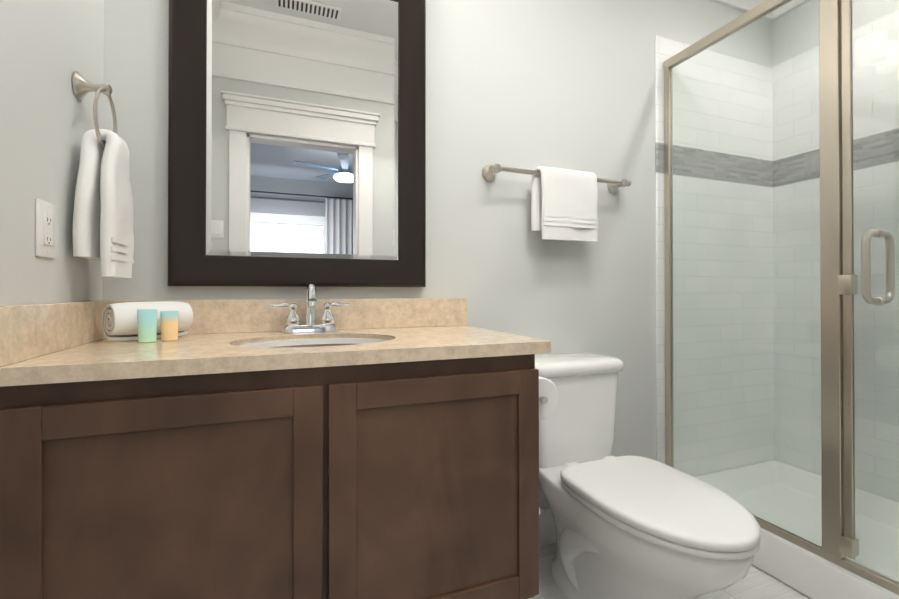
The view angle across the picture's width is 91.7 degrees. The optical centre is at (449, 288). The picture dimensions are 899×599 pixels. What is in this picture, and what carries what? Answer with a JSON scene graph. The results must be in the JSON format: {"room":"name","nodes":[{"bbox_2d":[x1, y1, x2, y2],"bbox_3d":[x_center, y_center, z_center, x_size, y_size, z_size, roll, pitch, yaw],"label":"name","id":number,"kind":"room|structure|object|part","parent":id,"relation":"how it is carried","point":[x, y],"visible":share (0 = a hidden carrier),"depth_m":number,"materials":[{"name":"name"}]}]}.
{"room":"bathroom","nodes":[
{"label":"bathroom","id":0,"kind":"room"},
{"bbox_2d":[0,0,103,305],"bbox_3d":[-0.687,-0.402,0.341,0.120,2.800,1.820,0,0,-21],"label":"wall","id":1,"kind":"structure","parent":0,"point":[48,48],"depth_m":0.91,"materials":[{"name":"white paint"}]},
{"bbox_2d":[35,198,55,257],"bbox_3d":[-0.838,-0.123,0.908,0.009,0.116,0.074,0,0,-21],"label":"outlet","id":2,"kind":"object","parent":1,"relation":"attached to","point":[45,228],"visible":1,"depth_m":0.90,"materials":[{"name":"white plastic"}]},
{"bbox_2d":[72,71,133,277],"bbox_3d":[-0.850,-0.275,1.068,0.099,0.493,0.152,0,0,-21],"label":"towel ring","id":3,"kind":"object","parent":1,"relation":"attached to","point":[102,230],"visible":1,"depth_m":1.03,"materials":[{"name":"white fabric"}]},
{"bbox_2d":[103,0,744,508],"bbox_3d":[0.323,-0.394,1.774,3.040,2.800,0.120,0,0,-21],"label":"wall","id":4,"kind":"structure","parent":0,"point":[533,84],"depth_m":1.70,"materials":[{"name":"white paint"}]},
{"bbox_2d":[168,0,425,286],"bbox_3d":[-0.445,-0.546,1.389,0.770,1.080,0.039,0,0,-21],"label":"mirror","id":5,"kind":"object","parent":4,"relation":"attached to","point":[296,143],"visible":0.94,"depth_m":1.38,"materials":[{"name":"black mirror"}]},
{"bbox_3d":[-0.450,-0.546,1.401,0.594,0.904,0.008,0,0,-21],"label":"glass","id":6,"kind":"part","parent":5,"relation":"part of","materials":[{"name":"white"}]},
{"bbox_2d":[539,507,556,546],"bbox_3d":[0.477,0.936,1.754,0.942,0.140,0.015,0,0,-21],"label":"baseboard","id":7,"kind":"structure","parent":4,"relation":"attached to","point":[547,533],"depth_m":1.70,"materials":[{"name":"white"}]},
{"bbox_2d":[482,164,630,241],"bbox_3d":[0.439,-0.324,1.700,0.653,0.280,0.096,0,0,-21],"label":"towel bar","id":8,"kind":"object","parent":4,"relation":"attached to","point":[564,203],"visible":1,"depth_m":1.66,"materials":[{"name":"white fabric"}]},
{"bbox_2d":[531,166,598,241],"bbox_3d":[0.447,-0.323,1.684,0.278,0.277,0.061,0,0,-21],"label":"towel","id":9,"kind":"object","parent":8,"relation":"hanging from","point":[564,202],"depth_m":1.66,"materials":[{"name":"white fabric"}]},
{"bbox_2d":[655,35,690,463],"bbox_3d":[1.284,-0.060,2.076,0.788,2.135,0.010,0,0,-21],"label":"shower wall tile","id":10,"kind":"structure","parent":4,"relation":"attached to","point":[666,48],"depth_m":1.94,"materials":[{"name":"white tile"}]},
{"bbox_2d":[710,0,765,12],"bbox_3d":[0.366,-1.582,1.670,2.800,0.425,0.118,0,0,-21],"label":"crown molding","id":11,"kind":"structure","parent":4,"relation":"attached to","point":[745,6],"depth_m":2.08,"materials":[{"name":"white paint"}]},
{"bbox_2d":[528,543,810,598],"bbox_3d":[0.652,1.031,0.917,3.040,0.060,1.940,0,0,-21],"label":"floor","id":12,"kind":"structure","parent":0,"point":[756,583],"depth_m":1.47,"materials":[{"name":"tile"}]},
{"bbox_2d":[0,283,557,598],"bbox_3d":[-0.307,0.493,1.166,1.187,1.020,0.544,0,0,-21],"label":"bathroom vanity","id":13,"kind":"object","parent":12,"relation":"on","point":[310,446],"visible":1,"depth_m":0.89,"materials":[{"name":"brown wood"}]},
{"bbox_3d":[-0.505,0.481,0.815,0.514,0.560,0.020,0,0,-21],"label":"door","id":14,"kind":"part","parent":13,"relation":"part of","materials":[{"name":"brown wood"}]},
{"bbox_2d":[0,298,550,386],"bbox_3d":[-0.352,0.098,1.151,1.091,0.130,0.544,0,0,-21],"label":"countertop","id":15,"kind":"structure","parent":13,"relation":"on","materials":[{"name":"stone"}]},
{"bbox_2d":[137,309,156,342],"bbox_3d":[-0.741,0.091,1.069,0.042,0.080,0.030,0,0,-21],"label":"bottle","id":16,"kind":"object","parent":15,"relation":"on","point":[147,324],"visible":0.98,"depth_m":1.06,"materials":[{"name":"green plastic"}]},
{"bbox_2d":[102,301,192,340],"bbox_3d":[-0.785,0.083,1.141,0.090,0.096,0.180,0,0,34],"label":"towel","id":17,"kind":"object","parent":15,"relation":"on","point":[119,322],"visible":0.6,"depth_m":1.08,"materials":[{"name":"white fabric"}]},
{"bbox_2d":[160,311,178,340],"bbox_3d":[-0.709,0.094,1.105,0.040,0.074,0.028,0,0,-21],"label":"bottle","id":18,"kind":"object","parent":15,"relation":"on","point":[169,325],"visible":1,"depth_m":1.10,"materials":[{"name":"orange plastic"}]},
{"bbox_2d":[268,283,349,332],"bbox_3d":[-0.415,0.058,1.309,0.239,0.149,0.124,0,0,-21],"label":"faucet","id":19,"kind":"object","parent":15,"relation":"on","point":[327,325],"depth_m":1.32,"materials":[{"name":"silver metal"}]},
{"bbox_2d":[239,338,387,346],"bbox_3d":[-0.344,0.209,1.133,0.454,0.125,0.354,0,0,-21],"label":"sink","id":20,"kind":"object","parent":15,"relation":"in","point":[243,342],"depth_m":1.25,"materials":[{"name":"white ceramic"}]},
{"bbox_3d":[-0.017,0.482,1.004,0.508,0.560,0.020,0,0,-21],"label":"door","id":21,"kind":"part","parent":13,"relation":"part of","materials":[{"name":"brown wood"}]},
{"bbox_2d":[535,352,760,598],"bbox_3d":[0.529,0.628,1.352,0.402,0.751,0.800,0,0,-21],"label":"toilet","id":22,"kind":"object","parent":12,"relation":"on","point":[633,527],"visible":0.83,"depth_m":1.24,"materials":[{"name":"white ceramic"}]},
{"bbox_3d":[0.426,0.467,1.618,0.372,0.324,0.196,0,0,-21],"label":"tank","id":23,"kind":"part","parent":22,"relation":"part of","materials":[{"name":"white ceramic"}]},
{"bbox_3d":[0.426,0.280,1.619,0.402,0.050,0.226,0,0,-21],"label":"tank lid","id":24,"kind":"part","parent":22,"relation":"part of","materials":[{"name":"white ceramic"}]},
{"bbox_3d":[0.576,0.588,1.233,0.376,0.047,0.544,0,0,-21],"label":"seat","id":25,"kind":"part","parent":22,"relation":"part of","materials":[{"name":"white plastic"}]},
{"bbox_2d":[664,0,898,598],"bbox_3d":[1.544,-0.007,1.367,0.792,2.022,1.498,0,0,-21],"label":"shower","id":26,"kind":"object","parent":12,"relation":"on","point":[781,155],"visible":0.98,"depth_m":1.46,"materials":[{"name":"clear glass"}]},
{"bbox_3d":[1.239,-0.062,1.259,0.143,0.224,0.028,0,0,-21],"label":"handle","id":27,"kind":"part","parent":26,"relation":"part of","materials":[{"name":"silver metal"}]}
]}

